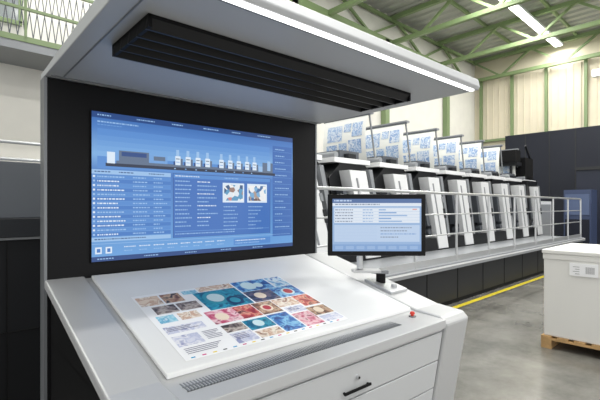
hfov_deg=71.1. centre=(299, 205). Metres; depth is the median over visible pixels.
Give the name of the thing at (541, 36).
roof truss
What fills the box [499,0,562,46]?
strip light
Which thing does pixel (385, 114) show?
trim
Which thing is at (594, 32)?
roof truss
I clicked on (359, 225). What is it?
touchscreen monitor
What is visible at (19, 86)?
wall
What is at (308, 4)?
girder
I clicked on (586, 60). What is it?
trim
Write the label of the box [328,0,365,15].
roof truss
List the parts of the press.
delivery railing, guard railing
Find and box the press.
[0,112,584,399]
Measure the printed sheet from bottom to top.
0.141 m
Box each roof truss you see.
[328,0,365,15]
[390,0,530,44]
[437,0,599,65]
[474,29,599,81]
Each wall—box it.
[0,0,474,162]
[475,34,599,149]
[505,125,599,235]
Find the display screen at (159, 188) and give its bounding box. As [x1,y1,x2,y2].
[90,109,292,262]
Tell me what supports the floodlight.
attached to the wall at (565, 81)
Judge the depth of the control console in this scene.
1.99 m
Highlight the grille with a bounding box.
[180,322,400,391]
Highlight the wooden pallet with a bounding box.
[541,333,599,349]
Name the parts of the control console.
panel frame, panel, table frame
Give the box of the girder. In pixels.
[289,0,475,73]
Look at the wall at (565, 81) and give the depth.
20.34 m
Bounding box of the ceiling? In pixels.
[364,0,599,60]
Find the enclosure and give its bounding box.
[575,166,599,244]
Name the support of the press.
on the floor
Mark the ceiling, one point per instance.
(579, 14)
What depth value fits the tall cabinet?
14.18 m
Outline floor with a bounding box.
[446,273,599,399]
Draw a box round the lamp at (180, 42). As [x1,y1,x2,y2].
[112,13,410,111]
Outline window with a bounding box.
[0,0,21,26]
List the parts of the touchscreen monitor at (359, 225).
arm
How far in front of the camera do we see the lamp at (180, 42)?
1.72 m
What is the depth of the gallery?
7.75 m
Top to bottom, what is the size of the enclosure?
3.020 m
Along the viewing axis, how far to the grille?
1.66 m
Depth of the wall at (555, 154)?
18.49 m
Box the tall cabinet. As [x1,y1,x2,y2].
[564,189,596,243]
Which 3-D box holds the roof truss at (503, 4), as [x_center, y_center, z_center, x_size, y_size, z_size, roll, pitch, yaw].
[9.442,-7.100,10.976,0.160,1.160,16.852,0,0,-43]
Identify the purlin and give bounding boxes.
[450,0,577,49]
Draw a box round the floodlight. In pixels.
[592,68,599,77]
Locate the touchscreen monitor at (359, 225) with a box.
[328,194,425,273]
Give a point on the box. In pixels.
(571, 270)
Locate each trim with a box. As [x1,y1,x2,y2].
[293,0,449,136]
[479,59,587,145]
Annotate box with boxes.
[542,243,599,345]
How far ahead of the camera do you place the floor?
4.33 m
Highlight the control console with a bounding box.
[40,0,479,399]
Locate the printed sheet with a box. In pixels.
[131,276,347,360]
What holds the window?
in the wall at (19, 86)
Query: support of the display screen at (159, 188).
attached to the control console
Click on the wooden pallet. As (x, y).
(547, 341)
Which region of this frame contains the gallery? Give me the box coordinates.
[0,0,93,70]
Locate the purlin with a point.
(545, 3)

